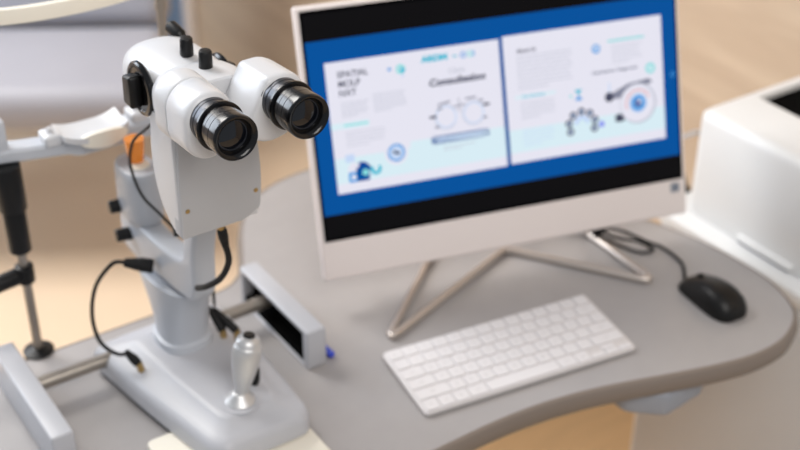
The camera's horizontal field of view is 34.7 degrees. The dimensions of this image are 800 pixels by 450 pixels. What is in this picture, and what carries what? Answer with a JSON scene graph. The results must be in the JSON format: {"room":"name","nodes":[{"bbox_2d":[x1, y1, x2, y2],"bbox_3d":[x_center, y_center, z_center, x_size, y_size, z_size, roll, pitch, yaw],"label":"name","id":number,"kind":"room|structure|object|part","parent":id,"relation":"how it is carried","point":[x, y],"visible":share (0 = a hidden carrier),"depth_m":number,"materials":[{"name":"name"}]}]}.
{"room":"examination room","nodes":[
{"label":"examination room","id":0,"kind":"room"},
{"bbox_2d":[180,0,186,34],"bbox_3d":[-2.321,-1.088,2.415,4.190,2.700,0.080,-19,37,-28],"label":"wall","id":1,"kind":"structure","parent":0,"point":[181,1],"depth_m":3.97,"materials":[{"name":"paint"}]},
{"bbox_2d":[0,0,182,35],"bbox_3d":[-1.052,-1.290,3.260,0.928,2.060,0.094,-19,37,-28],"label":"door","id":2,"kind":"structure","parent":1,"relation":"in","point":[175,14],"depth_m":3.93,"materials":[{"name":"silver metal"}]},
{"bbox_2d":[184,0,198,45],"bbox_3d":[-1.064,-1.316,3.254,1.006,2.110,0.085,-19,37,-28],"label":"trim","id":3,"kind":"structure","parent":1,"relation":"attached to","point":[190,9],"depth_m":3.96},
{"bbox_2d":[0,129,635,449],"bbox_3d":[-1.027,1.108,1.428,4.110,0.050,4.700,-19,37,-28],"label":"floor","id":4,"kind":"structure","parent":0,"point":[71,225],"depth_m":3.06,"materials":[{"name":"beige wood"}]},
{"bbox_2d":[0,0,170,129],"bbox_3d":[-1.090,-0.542,2.886,1.100,1.191,0.630,-1,32,-3],"label":"chair","id":5,"kind":"object","parent":4,"relation":"on","point":[48,77],"visible":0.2,"depth_m":2.82,"materials":[{"name":"grey leather"}]},
{"bbox_3d":[-0.952,-0.831,2.925,0.810,0.743,0.269,-1,32,-3],"label":"backrest","id":6,"kind":"part","parent":5,"relation":"part of","materials":[{"name":"grey plastic"}]},
{"bbox_2d":[0,169,797,449],"bbox_3d":[-0.276,0.500,1.653,1.540,0.750,0.682,-19,37,-28],"label":"desk","id":7,"kind":"object","parent":4,"relation":"on","point":[354,400],"visible":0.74,"depth_m":1.55,"materials":[{"name":"grey laminate"}]},
{"bbox_2d":[0,0,167,359],"bbox_3d":[-0.429,-0.036,1.405,0.437,0.520,0.077,-14,35,-21],"label":"chin rest","id":8,"kind":"object","parent":7,"relation":"attached to","point":[109,129],"visible":0.91,"depth_m":1.39,"materials":[{"name":"metal"}]},
{"bbox_3d":[-0.461,0.071,1.428,0.109,0.032,0.021,-19,37,-28],"label":"clamp arm","id":9,"kind":"part","parent":8,"relation":"part of","materials":[{"name":"black plastic"}]},
{"bbox_3d":[-0.424,0.083,1.465,0.011,0.146,0.011,-19,37,-28],"label":"post","id":10,"kind":"part","parent":8,"relation":"part of","materials":[{"name":"metal"}]},
{"bbox_2d":[51,107,129,144],"bbox_3d":[-0.337,-0.106,1.401,0.074,0.013,0.046,-19,37,-28],"label":"cup","id":11,"kind":"object","parent":8,"relation":"on","point":[110,127],"depth_m":1.40,"materials":[{"name":"white plastic"}]},
{"bbox_3d":[-0.261,-0.219,1.404,0.013,0.208,0.013,17,36,24],"label":"post","id":12,"kind":"part","parent":8,"relation":"part of","materials":[{"name":"metal"}]},
{"bbox_2d":[0,21,329,449],"bbox_3d":[-0.212,0.017,1.274,0.331,0.471,0.395,-19,37,-28],"label":"microscope","id":13,"kind":"object","parent":7,"relation":"on","point":[209,382],"visible":1,"depth_m":1.34,"materials":[{"name":"white plastic"}]},
{"bbox_3d":[-0.394,0.196,1.381,0.025,0.053,0.182,-19,37,-28],"label":"rail","id":14,"kind":"part","parent":13,"relation":"part of","materials":[{"name":"grey ceramic"}]},
{"bbox_3d":[-0.314,-0.021,1.419,0.018,0.016,0.016,-15,35,-23],"label":"knob","id":15,"kind":"part","parent":13,"relation":"part of","materials":[{"name":"black plastic"}]},
{"bbox_3d":[-0.310,0.011,1.437,0.018,0.016,0.016,-15,35,-23],"label":"knob","id":16,"kind":"part","parent":13,"relation":"part of","materials":[{"name":"black plastic"}]},
{"bbox_2d":[136,361,144,372],"bbox_3d":[-0.287,0.158,1.414,0.011,0.014,0.008,13,34,19],"label":"plug","id":17,"kind":"object","parent":13,"relation":"attached to","point":[140,365],"depth_m":1.41,"materials":[{"name":"gold metal"}]},
{"bbox_3d":[-0.283,-0.065,1.391,0.022,0.002,0.022,-19,37,-28],"label":"cap plate","id":18,"kind":"part","parent":13,"relation":"part of","materials":[{"name":"beige plastic"}]},
{"bbox_3d":[-0.279,0.134,1.477,0.292,0.018,0.018,-19,37,-28],"label":"slide rod","id":19,"kind":"part","parent":13,"relation":"part of","materials":[{"name":"metal"}]},
{"bbox_3d":[-0.241,-0.024,1.337,0.027,0.222,0.238,-19,37,-28],"label":"microscope arm","id":20,"kind":"part","parent":13,"relation":"part of","materials":[{"name":"grey ceramic"}]},
{"bbox_3d":[-0.205,-0.178,1.200,0.013,0.018,0.043,-22,38,-31],"label":"lever","id":21,"kind":"part","parent":13,"relation":"part of","materials":[{"name":"black plastic"}]},
{"bbox_3d":[-0.229,0.006,1.317,0.010,0.012,0.012,-9,33,-15],"label":"knob","id":22,"kind":"part","parent":13,"relation":"part of","materials":[{"name":"black plastic"}]},
{"bbox_3d":[-0.189,-0.159,1.135,0.012,0.018,0.013,-19,37,-28],"label":"knob","id":23,"kind":"part","parent":13,"relation":"part of","materials":[{"name":"black plastic"}]},
{"bbox_3d":[-0.169,-0.144,1.108,0.012,0.018,0.013,-19,37,-28],"label":"knob","id":24,"kind":"part","parent":13,"relation":"part of","materials":[{"name":"black plastic"}]},
{"bbox_2d":[219,329,226,337],"bbox_3d":[-0.201,0.125,1.454,0.008,0.015,0.010,-19,37,-28],"label":"plug","id":25,"kind":"object","parent":13,"relation":"attached to","point":[222,332],"depth_m":1.45,"materials":[{"name":"gold metal"}]},
{"bbox_2d":[233,328,240,339],"bbox_3d":[-0.185,0.125,1.454,0.008,0.015,0.010,-19,37,-28],"label":"plug","id":26,"kind":"object","parent":13,"relation":"attached to","point":[236,331],"depth_m":1.45,"materials":[{"name":"gold metal"}]},
{"bbox_3d":[-0.152,0.253,1.335,0.158,0.007,0.192,-19,37,-28],"label":"guide plate","id":27,"kind":"part","parent":13,"relation":"part of","materials":[{"name":"beige plastic"}]},
{"bbox_3d":[-0.157,0.162,1.379,0.011,0.025,0.011,12,34,18],"label":"clamp lever","id":28,"kind":"part","parent":13,"relation":"part of","materials":[{"name":"black plastic"}]},
{"bbox_3d":[-0.141,0.106,1.527,0.025,0.053,0.164,-19,37,-28],"label":"rail","id":29,"kind":"part","parent":13,"relation":"part of","materials":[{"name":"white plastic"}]},
{"bbox_2d":[326,345,334,357],"bbox_3d":[-0.117,0.126,1.536,0.009,0.011,0.124,-22,39,-32],"label":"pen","id":30,"kind":"object","parent":7,"relation":"on","point":[330,353],"visible":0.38,"depth_m":1.50,"materials":[{"name":"blue plastic"}]},
{"bbox_2d":[291,0,685,338],"bbox_3d":[0.131,-0.108,1.583,0.498,0.358,0.248,-10,34,-16],"label":"monitor","id":31,"kind":"object","parent":7,"relation":"on","point":[453,128],"visible":1,"depth_m":1.57,"materials":[{"name":"white plastic"}]},
{"bbox_3d":[0.126,-0.153,1.573,0.488,0.264,0.088,-10,34,-16],"label":"glass","id":32,"kind":"part","parent":31,"relation":"part of","materials":[{"name":"glass"}]},
{"bbox_2d":[383,295,634,415],"bbox_3d":[0.129,0.149,1.501,0.279,0.012,0.115,-14,35,-22],"label":"keyboard","id":33,"kind":"object","parent":7,"relation":"on","point":[449,371],"visible":1,"depth_m":1.49,"materials":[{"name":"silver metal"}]},
{"bbox_3d":[0.022,0.403,1.816,0.833,0.624,0.014,-19,37,-28],"label":"modesty panel","id":34,"kind":"part","parent":7,"relation":"part of","materials":[{"name":"brown wood"}]},
{"bbox_2d":[589,227,746,322],"bbox_3d":[0.324,0.034,1.667,0.079,0.031,0.316,-25,40,-34],"label":"mouse","id":35,"kind":"object","parent":7,"relation":"on","point":[716,297],"visible":0.88,"depth_m":1.58,"materials":[{"name":"black plastic"}]},
{"bbox_3d":[0.295,0.019,1.703,0.230,0.017,0.059,24,39,33],"label":"cord","id":36,"kind":"part","parent":35,"relation":"part of","materials":[{"name":"black rubber"}]},
{"bbox_2d":[685,176,690,193],"bbox_3d":[0.368,0.208,2.070,0.156,0.799,0.033,-6,33,-11],"label":"cable","id":37,"kind":"object","parent":7,"relation":"hanging from","point":[687,188],"visible":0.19,"depth_m":1.90,"materials":[{"name":"rubber"}]},
{"bbox_2d":[683,130,699,138],"bbox_3d":[0.436,0.175,2.139,0.246,0.785,0.061,-19,37,-28],"label":"power cable","id":38,"kind":"object","parent":4,"relation":"on","point":[694,132],"visible":0.16,"depth_m":1.90,"materials":[{"name":"white plastic"}]},
{"bbox_2d":[631,191,799,449],"bbox_3d":[0.829,0.479,1.719,0.365,0.730,1.134,-19,37,-28],"label":"base cabinet","id":39,"kind":"object","parent":4,"relation":"on","point":[759,409],"visible":0.29,"depth_m":1.80,"materials":[{"name":"white laminate"}]},
{"bbox_3d":[0.831,0.178,1.530,0.365,0.021,1.134,-19,37,-28],"label":"panel","id":40,"kind":"part","parent":39,"relation":"part of","materials":[{"name":"white plastic"}]},
{"bbox_2d":[690,77,799,277],"bbox_3d":[0.715,0.009,1.637,0.328,0.150,0.665,-19,37,-28],"label":"printer","id":41,"kind":"object","parent":39,"relation":"on","point":[746,182],"visible":1,"depth_m":1.73,"materials":[{"name":"white plastic"}]},
{"bbox_2d":[195,0,799,224],"bbox_3d":[0.719,-0.627,1.719,0.082,2.700,4.700,-19,37,-28],"label":"wall","id":42,"kind":"structure","parent":0,"point":[730,50],"depth_m":2.19,"materials":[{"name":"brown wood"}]}
]}

